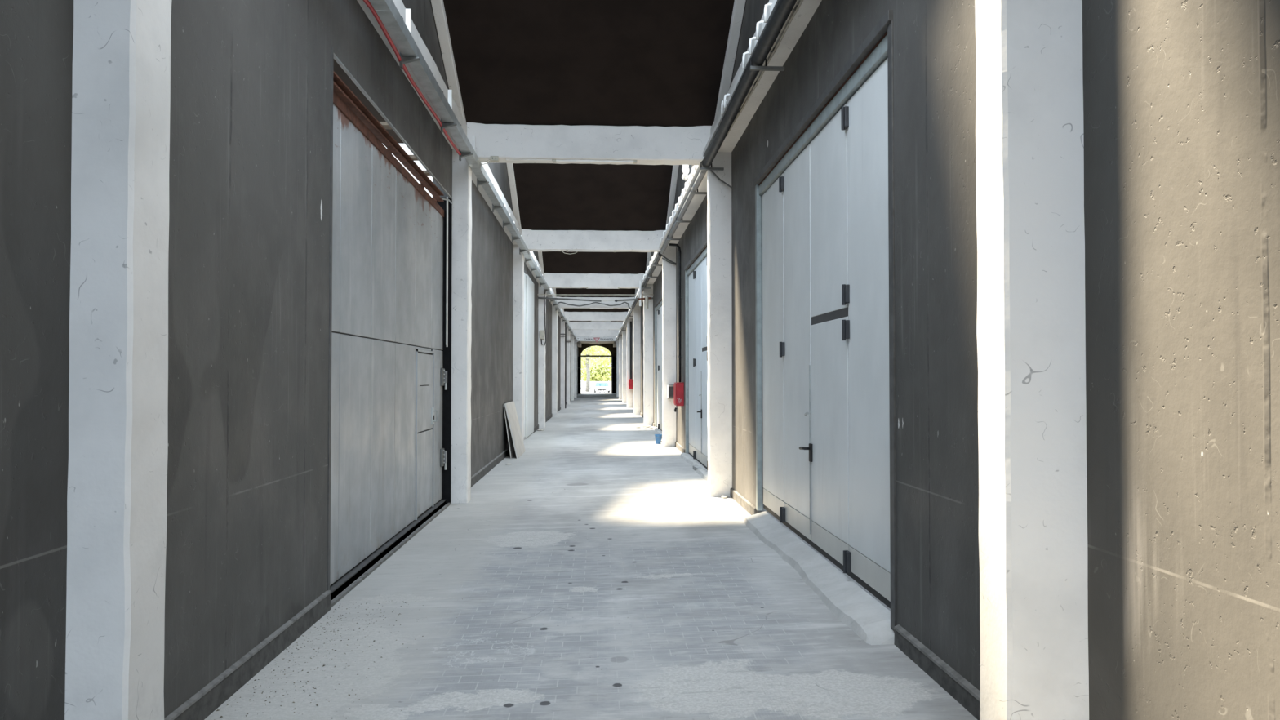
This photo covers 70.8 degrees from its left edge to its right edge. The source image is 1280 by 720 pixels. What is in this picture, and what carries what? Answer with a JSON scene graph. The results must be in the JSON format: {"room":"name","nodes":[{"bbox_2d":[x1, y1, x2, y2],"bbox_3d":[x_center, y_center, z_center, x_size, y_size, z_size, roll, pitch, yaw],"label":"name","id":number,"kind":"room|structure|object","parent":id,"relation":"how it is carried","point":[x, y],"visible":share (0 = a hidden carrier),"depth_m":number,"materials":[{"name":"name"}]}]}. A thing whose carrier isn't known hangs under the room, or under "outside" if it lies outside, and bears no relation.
{"room":"warehouse corridor","nodes":[
{"label":"warehouse corridor","id":0,"kind":"room"},
{"bbox_2d":[0,0,570,719],"bbox_3d":[-3.297,-0.091,28.284,0.240,4.550,82.800,0,-1,-3],"label":"wall","id":1,"kind":"structure","parent":0,"point":[249,251],"depth_m":4.43,"materials":[{"name":"paint"}]},
{"bbox_2d":[164,399,570,719],"bbox_3d":[-3.171,2.077,28.149,0.042,0.170,82.600,0,-1,-3],"label":"baseboard","id":2,"kind":"structure","parent":1,"relation":"attached to","point":[211,696],"depth_m":4.84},
{"bbox_2d":[329,499,446,599],"bbox_3d":[-2.382,1.747,8.597,0.145,0.092,5.460,0,-1,-3],"label":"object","id":3,"kind":"structure","parent":1,"relation":"attached to","point":[383,548],"depth_m":7.94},
{"bbox_2d":[327,45,452,590],"bbox_3d":[-2.356,-0.187,8.655,0.210,3.900,5.500,0,-1,-3],"label":"door","id":4,"kind":"structure","parent":1,"relation":"in","point":[389,393],"depth_m":8.09,"materials":[{"name":"grey metal"}]},
{"bbox_2d":[356,0,574,339],"bbox_3d":[-3.151,-2.513,28.336,0.341,0.304,82.800,0,-1,-3],"label":"trim","id":5,"kind":"structure","parent":1,"relation":"on","point":[399,5],"depth_m":9.69,"materials":[{"name":"white paint"}]},
{"bbox_2d":[368,0,577,342],"bbox_3d":[-3.283,-2.125,36.433,0.162,0.430,65.800,0,-1,-3],"label":"ceiling beam","id":6,"kind":"structure","parent":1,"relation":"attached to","point":[400,32],"depth_m":9.22,"materials":[{"name":"concrete"}]},
{"bbox_2d":[368,0,391,10],"bbox_3d":[-1.815,-2.642,5.087,0.113,0.100,3.030,0,-1,-3],"label":"tray","id":7,"kind":"object","parent":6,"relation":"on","point":[378,5],"depth_m":6.52,"materials":[{"name":"metal"}]},
{"bbox_2d":[362,0,464,157],"bbox_3d":[-2.016,-2.548,7.675,0.044,0.131,7.023,0,-1,-3],"label":"cable","id":8,"kind":"object","parent":6,"relation":"attached to","point":[367,2],"visible":0.84,"depth_m":7.79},
{"bbox_2d":[375,0,483,174],"bbox_3d":[-2.011,-2.563,9.283,0.113,0.100,5.366,0,-1,-3],"label":"tray","id":9,"kind":"object","parent":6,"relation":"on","point":[391,18],"depth_m":8.16,"materials":[{"name":"metal"}]},
{"bbox_2d":[475,167,528,255],"bbox_3d":[-2.323,-2.437,15.960,0.113,0.100,7.996,0,-1,-3],"label":"tray","id":10,"kind":"object","parent":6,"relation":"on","point":[483,180],"depth_m":14.45,"materials":[{"name":"metal"}]},
{"bbox_2d":[524,251,549,290],"bbox_3d":[-2.696,-2.286,23.950,0.113,0.100,7.996,0,-1,-3],"label":"tray","id":11,"kind":"object","parent":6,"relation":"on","point":[534,267],"depth_m":22.92,"materials":[{"name":"metal"}]},
{"bbox_2d":[546,288,559,308],"bbox_3d":[-3.069,-2.135,31.940,0.113,0.100,7.996,0,-1,-3],"label":"tray","id":12,"kind":"object","parent":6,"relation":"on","point":[555,304],"depth_m":31.43,"materials":[{"name":"metal"}]},
{"bbox_2d":[556,307,567,323],"bbox_3d":[-3.465,-1.975,40.429,0.113,0.100,8.996,0,-1,-3],"label":"tray","id":13,"kind":"object","parent":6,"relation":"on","point":[560,311],"depth_m":39.88,"materials":[{"name":"metal"}]},
{"bbox_2d":[566,321,572,332],"bbox_3d":[-3.884,-1.805,49.417,0.113,0.100,8.996,0,-1,-3],"label":"tray","id":14,"kind":"object","parent":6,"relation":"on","point":[568,326],"depth_m":49.13,"materials":[{"name":"metal"}]},
{"bbox_2d":[571,330,577,342],"bbox_3d":[-4.453,-1.575,61.602,0.113,0.100,15.396,0,-1,-3],"label":"tray","id":15,"kind":"object","parent":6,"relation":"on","point":[573,335],"depth_m":60.09,"materials":[{"name":"metal"}]},
{"bbox_2d":[523,272,533,440],"bbox_3d":[-2.977,-0.099,23.102,0.105,4.310,5.820,0,-1,-3],"label":"door","id":16,"kind":"structure","parent":1,"relation":"in","point":[528,366],"depth_m":23.95,"materials":[{"name":"white paint"}]},
{"bbox_2d":[560,322,566,408],"bbox_3d":[-3.794,0.215,44.491,0.288,4.350,0.065,0,-1,-3],"label":"downpipe","id":17,"kind":"object","parent":1,"relation":"attached to","point":[565,334],"visible":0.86,"depth_m":44.48,"materials":[{"name":"black plastic"}]},
{"bbox_2d":[557,302,631,309],"bbox_3d":[-1.867,-2.176,36.100,3.039,0.336,0.052,0,-1,-3],"label":"cable","id":18,"kind":"object","parent":1,"relation":"attached to","point":[557,302],"visible":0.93,"depth_m":36.09,"materials":[{"name":"rubber"}]},
{"bbox_2d":[537,293,653,295],"bbox_3d":[-1.359,-2.011,27.710,3.585,0.038,0.026,0,-1,-3],"label":"wire","id":19,"kind":"object","parent":1,"relation":"attached to","point":[538,294],"visible":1,"depth_m":27.70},
{"bbox_2d":[333,58,404,143],"bbox_3d":[-5.928,-3.389,5.895,6.700,0.200,14.200,0,-1,-3],"label":"ceiling","id":20,"kind":"structure","parent":0,"point":[337,69],"depth_m":10.89,"materials":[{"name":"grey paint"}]},
{"bbox_2d":[401,0,552,288],"bbox_3d":[-3.208,-4.289,28.067,0.200,3.257,83.500,0,-1,-3],"label":"wall","id":21,"kind":"structure","parent":0,"point":[422,14],"depth_m":9.81,"materials":[{"name":"paint"}]},
{"bbox_2d":[431,0,746,123],"bbox_3d":[-0.512,-4.306,8.914,3.390,2.672,5.350,0,-1,-3],"label":"trim","id":22,"kind":"structure","parent":21,"relation":"attached to","point":[437,6],"depth_m":10.32,"materials":[{"name":"white paint"}]},
{"bbox_2d":[506,162,679,229],"bbox_3d":[-0.932,-3.789,17.901,3.390,1.976,3.900,0,-1,-3],"label":"trim","id":23,"kind":"structure","parent":21,"relation":"attached to","point":[509,166],"depth_m":18.47,"materials":[{"name":"white paint"}]},
{"bbox_2d":[537,251,651,273],"bbox_3d":[-1.319,-3.632,26.190,3.390,1.976,3.900,0,-1,-3],"label":"trim","id":24,"kind":"structure","parent":21,"relation":"attached to","point":[540,253],"depth_m":27.25,"materials":[{"name":"white paint"}]},
{"bbox_2d":[576,336,616,342],"bbox_3d":[-3.375,-1.579,69.460,3.050,0.500,0.080,0,-1,-3],"label":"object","id":25,"kind":"object","parent":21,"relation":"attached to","point":[579,338],"visible":0.99,"depth_m":69.45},
{"bbox_2d":[576,346,577,395],"bbox_3d":[-5.586,0.859,77.271,0.245,4.500,15.100,0,-1,-3],"label":"wall","id":26,"kind":"structure","parent":0,"point":[577,346],"depth_m":81.70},
{"bbox_2d":[577,356,581,393],"bbox_3d":[-5.645,1.386,83.952,0.250,3.400,1.530,0,-1,-3],"label":"gate leaf","id":27,"kind":"object","parent":26,"relation":"attached to","point":[579,357],"visible":0.99,"depth_m":83.23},
{"bbox_2d":[443,0,734,126],"bbox_3d":[-0.518,-4.420,9.041,3.520,2.706,5.600,0,-1,-3],"label":"ceiling slab","id":28,"kind":"structure","parent":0,"point":[644,63],"depth_m":10.56,"materials":[{"name":"brown paint"}]},
{"bbox_2d":[204,393,977,719],"bbox_3d":[-1.753,2.341,35.920,3.850,0.275,100.000,0,-1,-3],"label":"floor","id":29,"kind":"structure","parent":0,"point":[594,574],"depth_m":5.71,"materials":[{"name":"concrete"}]},
{"bbox_2d":[64,0,171,719],"bbox_3d":[-1.931,-0.562,3.320,0.266,4.550,0.296,0,-1,-3],"label":"pillar","id":30,"kind":"structure","parent":29,"relation":"on","point":[118,388],"depth_m":3.18,"materials":[{"name":"white paint"}]},
{"bbox_2d":[213,601,440,719],"bbox_3d":[-1.616,1.685,5.149,0.909,0.021,2.503,0,-1,-3],"label":"leaf litter","id":31,"kind":"object","parent":29,"relation":"on","point":[396,602],"visible":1,"depth_m":5.05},
{"bbox_2d":[330,501,451,607],"bbox_3d":[-2.295,1.743,8.601,0.090,0.060,5.460,0,-1,-3],"label":"door track","id":32,"kind":"object","parent":29,"relation":"on","point":[340,596],"visible":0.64,"depth_m":7.78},
{"bbox_2d":[450,149,471,503],"bbox_3d":[-2.316,-0.407,11.559,0.269,4.550,0.299,0,-1,-3],"label":"pillar","id":33,"kind":"structure","parent":29,"relation":"on","point":[461,267],"depth_m":11.42,"materials":[{"name":"white paint"}]},
{"bbox_2d":[466,122,711,165],"bbox_3d":[-0.649,-2.815,11.680,3.138,0.489,0.275,0,-1,-3],"label":"beam","id":34,"kind":"structure","parent":33,"relation":"on","point":[654,144],"depth_m":11.55,"materials":[{"name":"white paint"}]},
{"bbox_2d":[478,155,498,164],"bbox_3d":[-1.973,-2.548,11.498,0.342,0.118,0.090,0,-1,-9],"label":"junction box","id":35,"kind":"object","parent":34,"relation":"attached to","point":[493,158],"visible":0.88,"depth_m":11.48,"materials":[{"name":"beige plastic"}]},
{"bbox_2d":[506,158,552,161],"bbox_3d":[-1.424,-2.572,11.572,0.590,0.018,0.070,0,-1,-3],"label":"tube light","id":36,"kind":"object","parent":34,"relation":"attached to","point":[507,159],"visible":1,"depth_m":11.56,"materials":[{"name":"white plastic"}]},
{"bbox_2d":[552,159,636,164],"bbox_3d":[-0.581,-2.563,11.611,1.081,0.034,0.078,0,-1,-3],"label":"tube light","id":37,"kind":"object","parent":34,"relation":"attached to","point":[554,161],"visible":1,"depth_m":11.59,"materials":[{"name":"white plastic"}]},
{"bbox_2d":[503,404,515,458],"bbox_3d":[-2.635,1.417,18.444,0.162,1.055,1.660,0,-1,-3],"label":"board","id":38,"kind":"object","parent":29,"relation":"on","point":[512,451],"visible":0.49,"depth_m":17.77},
{"bbox_2d":[504,400,525,458],"bbox_3d":[-2.556,1.405,18.453,0.273,1.081,1.750,0,-1,-3],"label":"board","id":39,"kind":"object","parent":29,"relation":"on","point":[510,408],"visible":1,"depth_m":18.23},
{"bbox_2d":[512,244,524,439],"bbox_3d":[-2.702,-0.251,19.829,0.269,4.550,0.299,0,-1,-3],"label":"pillar","id":40,"kind":"structure","parent":29,"relation":"on","point":[518,260],"depth_m":19.70,"materials":[{"name":"white paint"}]},
{"bbox_2d":[521,229,664,252],"bbox_3d":[-1.035,-2.658,19.950,3.138,0.487,0.275,0,-1,-3],"label":"beam","id":41,"kind":"structure","parent":40,"relation":"on","point":[636,241],"depth_m":19.81,"materials":[{"name":"white paint"}]},
{"bbox_2d":[566,249,615,252],"bbox_3d":[-1.084,-2.407,19.875,1.087,0.034,0.078,0,-1,-3],"label":"tube light","id":42,"kind":"object","parent":41,"relation":"attached to","point":[567,251],"visible":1,"depth_m":19.84,"materials":[{"name":"white plastic"}]},
{"bbox_2d":[537,284,546,428],"bbox_3d":[-3.089,-0.094,28.118,0.269,4.550,0.299,0,-1,-3],"label":"pillar","id":43,"kind":"structure","parent":29,"relation":"on","point":[541,348],"depth_m":27.97,"materials":[{"name":"white paint"}]},
{"bbox_2d":[539,290,546,345],"bbox_3d":[-2.999,-1.369,27.966,0.214,1.853,0.090,0,-1,-3],"label":"junction box","id":44,"kind":"object","parent":43,"relation":"attached to","point":[541,332],"visible":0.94,"depth_m":27.93,"materials":[{"name":"beige plastic"}]},
{"bbox_2d":[544,272,644,288],"bbox_3d":[-1.421,-2.505,28.239,3.138,0.494,0.275,0,-1,-3],"label":"beam","id":45,"kind":"structure","parent":43,"relation":"on","point":[628,281],"depth_m":28.10,"materials":[{"name":"white paint"}]},
{"bbox_2d":[586,287,619,288],"bbox_3d":[-1.163,-2.250,28.179,1.024,0.034,0.078,0,-1,-3],"label":"tube light","id":46,"kind":"object","parent":45,"relation":"attached to","point":[586,287],"visible":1,"depth_m":28.16,"materials":[{"name":"white plastic"}]},
{"bbox_2d":[551,305,557,416],"bbox_3d":[-3.476,0.063,36.408,0.268,4.550,0.299,0,-1,-3],"label":"pillar","id":47,"kind":"structure","parent":29,"relation":"on","point":[554,313],"depth_m":36.27,"materials":[{"name":"white paint"}]},
{"bbox_2d":[556,296,634,308],"bbox_3d":[-1.808,-2.346,36.529,3.138,0.490,0.275,0,-1,-3],"label":"beam","id":48,"kind":"structure","parent":47,"relation":"on","point":[624,305],"depth_m":36.40,"materials":[{"name":"white paint"}]},
{"bbox_2d":[560,318,564,408],"bbox_3d":[-3.863,0.219,44.697,0.269,4.550,0.299,0,-1,-3],"label":"pillar","id":49,"kind":"structure","parent":29,"relation":"on","point":[562,323],"depth_m":44.55,"materials":[{"name":"white paint"}]},
{"bbox_2d":[564,311,627,320],"bbox_3d":[-2.195,-2.189,44.818,3.138,0.489,0.275,0,-1,-3],"label":"beam","id":50,"kind":"structure","parent":49,"relation":"on","point":[570,316],"depth_m":44.68,"materials":[{"name":"white paint"}]},
{"bbox_2d":[566,327,570,404],"bbox_3d":[-4.250,0.376,52.987,0.269,4.550,0.299,0,-1,-3],"label":"pillar","id":51,"kind":"structure","parent":29,"relation":"on","point":[568,332],"depth_m":52.84,"materials":[{"name":"white paint"}]},
{"bbox_2d":[569,321,622,329],"bbox_3d":[-2.582,-2.034,53.108,3.138,0.491,0.275,0,-1,-3],"label":"beam","id":52,"kind":"structure","parent":51,"relation":"on","point":[580,325],"depth_m":52.97,"materials":[{"name":"white paint"}]},
{"bbox_2d":[570,334,573,400],"bbox_3d":[-4.636,0.532,61.276,0.268,4.550,0.299,0,-1,-3],"label":"pillar","id":53,"kind":"structure","parent":29,"relation":"on","point":[571,336],"depth_m":61.13,"materials":[{"name":"white paint"}]},
{"bbox_2d":[573,329,619,336],"bbox_3d":[-2.969,-1.877,61.397,3.138,0.491,0.275,0,-1,-3],"label":"beam","id":54,"kind":"structure","parent":53,"relation":"on","point":[577,332],"depth_m":61.26,"materials":[{"name":"white paint"}]},
{"bbox_2d":[573,339,577,397],"bbox_3d":[-5.023,0.689,69.566,0.269,4.550,0.299,0,-1,-3],"label":"pillar","id":55,"kind":"structure","parent":29,"relation":"on","point":[575,341],"depth_m":69.42,"materials":[{"name":"white paint"}]},
{"bbox_2d":[611,356,614,393],"bbox_3d":[-2.494,1.389,84.099,0.260,3.400,1.530,0,-1,-3],"label":"gate leaf","id":56,"kind":"object","parent":29,"relation":"on","point":[612,357],"visible":1,"depth_m":83.37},
{"bbox_2d":[616,339,618,396],"bbox_3d":[-1.649,0.692,69.703,0.346,4.550,0.259,0,-1,-3],"label":"pillar","id":57,"kind":"structure","parent":29,"relation":"on","point":[617,341],"depth_m":69.57,"materials":[{"name":"white paint"}]},
{"bbox_2d":[618,335,622,399],"bbox_3d":[-1.263,0.535,61.414,0.346,4.550,0.259,0,-1,-3],"label":"pillar","id":58,"kind":"structure","parent":29,"relation":"on","point":[620,336],"depth_m":61.29,"materials":[{"name":"white paint"}]},
{"bbox_2d":[622,328,626,403],"bbox_3d":[-0.876,0.378,53.124,0.346,4.550,0.259,0,-1,-3],"label":"pillar","id":59,"kind":"structure","parent":29,"relation":"on","point":[624,332],"depth_m":52.99,"materials":[{"name":"white paint"}]},
{"bbox_2d":[626,318,632,408],"bbox_3d":[-0.489,0.222,44.835,0.346,4.550,0.258,0,-1,-3],"label":"pillar","id":60,"kind":"structure","parent":29,"relation":"on","point":[629,391],"depth_m":44.71,"materials":[{"name":"white paint"}]},
{"bbox_2d":[615,309,633,341],"bbox_3d":[-0.985,-1.754,52.754,0.253,0.121,33.200,0,-1,-3],"label":"pipe","id":61,"kind":"object","parent":60,"relation":"attached to","point":[631,311],"visible":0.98,"depth_m":46.26,"materials":[{"name":"grey plastic"}]},
{"bbox_2d":[633,305,640,414],"bbox_3d":[-0.102,0.065,36.545,0.346,4.550,0.259,0,-1,-3],"label":"pillar","id":62,"kind":"structure","parent":29,"relation":"on","point":[637,310],"depth_m":36.42,"materials":[{"name":"white paint"}]},
{"bbox_2d":[615,0,779,340],"bbox_3d":[-0.326,-2.150,36.371,0.161,0.153,65.400,0,-1,-3],"label":"duct","id":63,"kind":"object","parent":62,"relation":"attached to","point":[725,103],"visible":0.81,"depth_m":10.40,"materials":[{"name":"metal"}]},
{"bbox_2d":[681,164,688,180],"bbox_3d":[0.657,-2.715,12.998,0.090,0.241,0.242,0,-1,-3],"label":"cable coil","id":64,"kind":"object","parent":63,"relation":"hanging from","point":[685,169],"visible":0.93,"depth_m":12.92,"materials":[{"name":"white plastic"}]},
{"bbox_2d":[700,0,796,170],"bbox_3d":[1.100,-2.582,7.610,0.298,0.167,7.801,0,-1,-3],"label":"pipe","id":65,"kind":"object","parent":63,"relation":"attached to","point":[782,11],"visible":1,"depth_m":7.89,"materials":[{"name":"black plastic"}]},
{"bbox_2d":[643,284,653,426],"bbox_3d":[0.285,-0.091,28.256,0.346,4.550,0.259,0,-1,-3],"label":"pillar","id":66,"kind":"structure","parent":29,"relation":"on","point":[647,313],"depth_m":28.13,"materials":[{"name":"white paint"}]},
{"bbox_2d":[631,252,662,309],"bbox_3d":[0.158,-2.201,28.034,0.275,0.135,16.100,0,-1,-3],"label":"pipe","id":67,"kind":"object","parent":66,"relation":"attached to","point":[655,264],"visible":0.86,"depth_m":24.00,"materials":[{"name":"black plastic"}]},
{"bbox_2d":[637,280,650,308],"bbox_3d":[0.123,-2.009,27.631,0.419,0.860,0.187,0,-1,2],"label":"bracket","id":68,"kind":"object","parent":67,"relation":"attached to","point":[639,295],"visible":1,"depth_m":27.65,"materials":[{"name":"metal"}]},
{"bbox_2d":[654,434,662,444],"bbox_3d":[0.421,1.817,20.659,0.181,0.215,0.181,0,-1,-3],"label":"bucket","id":69,"kind":"object","parent":29,"relation":"on","point":[658,437],"visible":1,"depth_m":20.60,"materials":[{"name":"blue plastic"}]},
{"bbox_2d":[653,426,662,437],"bbox_3d":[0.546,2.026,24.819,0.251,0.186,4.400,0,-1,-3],"label":"bag","id":70,"kind":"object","parent":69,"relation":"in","point":[658,431],"depth_m":24.88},
{"bbox_2d":[662,245,675,446],"bbox_3d":[0.672,-0.248,19.966,0.346,4.550,0.259,0,-1,-3],"label":"pillar","id":71,"kind":"structure","parent":29,"relation":"on","point":[668,270],"depth_m":19.85,"materials":[{"name":"white paint"}]},
{"bbox_2d":[666,384,673,398],"bbox_3d":[0.682,0.697,19.724,0.158,0.308,0.240,0,-1,-3],"label":"box","id":72,"kind":"object","parent":71,"relation":"attached to","point":[669,387],"visible":0.8,"depth_m":19.61,"materials":[{"name":"white plastic"}]},
{"bbox_2d":[680,453,707,480],"bbox_3d":[0.978,1.847,15.340,0.272,0.186,4.620,0,-1,-3],"label":"step","id":73,"kind":"structure","parent":29,"relation":"on","point":[688,458],"depth_m":15.48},
{"bbox_2d":[693,464,707,471],"bbox_3d":[0.970,1.775,14.605,0.099,0.050,1.141,0,-1,-7],"label":"stone slab","id":74,"kind":"object","parent":29,"relation":"on","point":[695,467],"visible":0.55,"depth_m":14.69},
{"bbox_2d":[706,151,732,496],"bbox_3d":[1.058,-0.404,11.697,0.346,4.550,0.259,0,-1,-3],"label":"pillar","id":75,"kind":"structure","parent":29,"relation":"on","point":[719,340],"depth_m":11.58,"materials":[{"name":"white paint"}]},
{"bbox_2d":[660,166,706,253],"bbox_3d":[0.736,-2.432,15.825,0.258,0.131,8.050,0,-1,-3],"label":"pipe","id":76,"kind":"object","parent":75,"relation":"attached to","point":[693,190],"visible":0.98,"depth_m":14.45,"materials":[{"name":"grey plastic"}]},
{"bbox_2d":[743,511,894,644],"bbox_3d":[1.319,1.674,7.464,0.326,0.235,4.650,0,-1,-3],"label":"ramp","id":77,"kind":"structure","parent":29,"relation":"on","point":[869,618],"depth_m":6.39,"materials":[{"name":"concrete"}]},
{"bbox_2d":[974,0,1088,719],"bbox_3d":[1.450,-0.563,3.307,0.343,4.550,0.256,0,-1,-3],"label":"pillar","id":78,"kind":"structure","parent":29,"relation":"on","point":[1031,326],"depth_m":3.18,"materials":[{"name":"white paint"}]},
{"bbox_2d":[512,163,672,231],"bbox_3d":[-0.938,-3.902,18.028,3.520,2.010,4.150,0,-1,-3],"label":"ceiling slab","id":79,"kind":"structure","parent":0,"point":[551,196],"depth_m":18.74,"materials":[{"name":"brown paint"}]},
{"bbox_2d":[542,251,647,274],"bbox_3d":[-1.325,-3.746,26.317,3.520,2.010,4.150,0,-1,-3],"label":"ceiling slab","id":80,"kind":"structure","parent":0,"point":[553,262],"depth_m":27.57,"materials":[{"name":"brown paint"}]},
{"bbox_2d":[555,288,635,297],"bbox_3d":[-1.712,-3.589,34.607,3.520,2.010,4.150,0,-1,-3],"label":"ceiling slab","id":81,"kind":"structure","parent":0,"point":[558,291],"depth_m":36.09,"materials":[{"name":"brown paint"}]},
{"bbox_2d":[564,308,627,311],"bbox_3d":[-2.099,-3.433,42.896,3.520,2.010,4.150,0,-1,-3],"label":"ceiling slab","id":82,"kind":"structure","parent":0,"point":[565,309],"depth_m":44.56,"materials":[{"name":"brown paint"}]},
{"bbox_2d":[581,390,611,393],"bbox_3d":[-6.421,4.588,137.538,80.000,0.420,104.500,0,-1,-3],"label":"street","id":83,"kind":"object","parent":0,"point":[590,392],"visible":0.07,"depth_m":105.11,"materials":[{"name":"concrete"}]},
{"bbox_2d":[581,351,590,380],"bbox_3d":[-11.906,0.180,135.642,9.619,8.535,9.699,0,-1,-3],"label":"tree","id":84,"kind":"object","parent":83,"relation":"on","point":[582,366],"visible":0.02,"depth_m":135.22,"materials":[{"name":"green plant"}]},
{"bbox_2d":[581,346,610,391],"bbox_3d":[-6.331,-0.273,107.859,6.100,8.241,6.068,0,-1,-3],"label":"tree","id":85,"kind":"object","parent":83,"relation":"on","point":[586,359],"visible":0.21,"depth_m":107.63,"materials":[{"name":"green plant"}]},
{"bbox_2d":[581,381,611,390],"bbox_3d":[-5.696,3.505,122.023,60.000,1.200,0.400,0,-1,-3],"label":"wall","id":86,"kind":"structure","parent":83,"relation":"on","point":[583,383],"depth_m":121.78,"materials":[{"name":"white paint"}]},
{"bbox_2d":[581,349,611,381],"bbox_3d":[-6.887,0.113,148.861,11.102,9.582,10.850,0,-1,-3],"label":"tree","id":87,"kind":"object","parent":83,"relation":"on","point":[584,369],"visible":0.03,"depth_m":147.00,"materials":[{"name":"green plant"}]},
{"bbox_2d":[583,361,611,381],"bbox_3d":[-5.811,2.142,125.881,4.084,4.072,3.488,0,-1,-3],"label":"shrub","id":88,"kind":"object","parent":83,"relation":"on","point":[599,372],"visible":0.74,"depth_m":125.06,"materials":[{"name":"green plant"}]},
{"bbox_2d":[594,382,609,392],"bbox_3d":[-4.398,3.164,103.847,1.740,1.145,3.840,0,-1,-3],"label":"car","id":89,"kind":"object","parent":83,"relation":"on","point":[596,384],"visible":0.8,"depth_m":102.67,"materials":[{"name":"white paint"}]},
{"bbox_2d":[598,349,611,381],"bbox_3d":[-1.766,0.373,135.046,9.733,8.154,9.307,0,-1,-3],"label":"tree","id":90,"kind":"object","parent":83,"relation":"on","point":[609,358],"visible":0.03,"depth_m":134.24,"materials":[{"name":"green plant"}]},
{"bbox_2d":[577,341,616,347],"bbox_3d":[-3.673,-1.608,77.682,4.100,0.550,15.750,0,-1,-3],"label":"beam","id":91,"kind":"structure","parent":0,"point":[579,343],"depth_m":82.06,"materials":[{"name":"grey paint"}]},
{"bbox_2d":[569,320,623,322],"bbox_3d":[-2.486,-3.276,51.186,3.520,2.010,4.150,0,-1,-3],"label":"ceiling slab","id":92,"kind":"structure","parent":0,"point":[570,321],"depth_m":53.02,"materials":[{"name":"brown paint"}]},
{"bbox_2d":[577,343,616,394],"bbox_3d":[-3.974,0.558,85.162,5.200,5.500,0.500,0,-1,-3],"label":"wall","id":93,"kind":"structure","parent":0,"point":[609,346],"depth_m":84.97,"materials":[{"name":"black paint"}]},
{"bbox_2d":[581,355,611,356],"bbox_3d":[-4.143,-0.364,85.046,2.890,0.140,0.150,0,-1,-3],"label":"trim","id":94,"kind":"structure","parent":93,"relation":"attached to","point":[581,355],"depth_m":84.97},
{"bbox_2d":[650,0,768,260],"bbox_3d":[0.388,-4.286,28.235,0.200,3.257,83.500,0,-1,-3],"label":"wall","id":95,"kind":"structure","parent":0,"point":[753,11],"depth_m":9.83,"materials":[{"name":"paint"}]},
{"bbox_2d":[632,0,1279,719],"bbox_3d":[0.514,-0.087,28.462,0.240,4.550,82.800,0,-1,-3],"label":"wall","id":96,"kind":"structure","parent":0,"point":[1181,98],"depth_m":2.90,"materials":[{"name":"paint"}]},
{"bbox_2d":[537,297,653,302],"bbox_3d":[-1.367,-1.872,27.907,3.588,0.158,0.090,0,-1,-3],"label":"rod","id":97,"kind":"object","parent":96,"relation":"attached to","point":[548,298],"visible":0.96,"depth_m":27.88,"materials":[{"name":"metal"}]},
{"bbox_2d":[628,379,632,388],"bbox_3d":[-0.456,1.185,44.463,0.205,0.470,0.400,0,-1,-3],"label":"box","id":98,"kind":"object","parent":96,"relation":"attached to","point":[630,381],"visible":0.97,"depth_m":44.27,"materials":[{"name":"red paint"}]},
{"bbox_2d":[630,321,631,379],"bbox_3d":[-0.452,-0.481,44.444,0.100,2.860,0.095,0,-1,-3],"label":"pipe","id":99,"kind":"object","parent":98,"relation":"attached to","point":[630,322],"visible":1,"depth_m":44.40,"materials":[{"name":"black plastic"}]},
{"bbox_2d":[653,295,662,431],"bbox_3d":[0.603,0.175,24.886,0.145,3.750,4.460,0,-1,-3],"label":"door","id":100,"kind":"structure","parent":96,"relation":"in","point":[658,305],"depth_m":26.27,"materials":[{"name":"grey paint"}]},
{"bbox_2d":[669,243,682,382],"bbox_3d":[0.732,-0.962,18.325,0.272,2.836,0.050,0,-1,-3],"label":"pipe","id":101,"kind":"object","parent":96,"relation":"attached to","point":[670,244],"visible":1,"depth_m":18.31,"materials":[{"name":"black plastic"}]},
{"bbox_2d":[673,382,684,412],"bbox_3d":[0.773,0.753,18.316,0.192,0.595,0.558,0,-1,-3],"label":"box","id":102,"kind":"object","parent":96,"relation":"attached to","point":[678,388],"visible":1,"depth_m":18.05,"materials":[{"name":"red paint"}]},
{"bbox_2d":[684,238,707,470],"bbox_3d":[1.045,-0.004,15.393,0.147,3.730,4.570,0,-1,-3],"label":"door","id":103,"kind":"structure","parent":96,"relation":"in","point":[696,271],"depth_m":15.98,"materials":[{"name":"white paint"}]},
{"bbox_2d":[635,0,803,306],"bbox_3d":[0.561,-2.495,20.149,0.125,0.049,32.900,0,-1,-3],"label":"cable","id":104,"kind":"object","parent":96,"relation":"attached to","point":[797,7],"visible":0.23,"depth_m":7.98,"materials":[{"name":"metal"}]},
{"bbox_2d":[739,0,799,109],"bbox_3d":[0.554,-2.488,20.148,0.069,0.034,32.900,0,-1,-3],"label":"cable","id":105,"kind":"object","parent":104,"relation":"attached to","point":[797,2],"visible":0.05,"depth_m":7.76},
{"bbox_2d":[617,0,822,339],"bbox_3d":[0.347,-2.510,28.500,0.454,0.304,82.800,0,-1,-3],"label":"ceiling beam","id":106,"kind":"structure","parent":96,"relation":"on","point":[807,8],"depth_m":9.42,"materials":[{"name":"white paint"}]},
{"bbox_2d":[711,170,733,188],"bbox_3d":[1.019,-2.333,11.489,0.338,0.315,0.026,0,-1,17],"label":"cable","id":107,"kind":"object","parent":96,"relation":"attached to","point":[713,172],"visible":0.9,"depth_m":11.47,"materials":[{"name":"rubber"}]},
{"bbox_2d":[631,405,980,719],"bbox_3d":[0.394,2.055,28.315,0.050,0.220,82.600,0,-1,-3],"label":"baseboard","id":108,"kind":"structure","parent":96,"relation":"attached to","point":[964,692],"depth_m":4.55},
{"bbox_2d":[753,9,896,630],"bbox_3d":[1.413,-0.198,7.504,0.147,3.610,4.570,0,-1,-3],"label":"door","id":109,"kind":"structure","parent":96,"relation":"in","point":[825,394],"depth_m":6.69,"materials":[{"name":"grey paint"}]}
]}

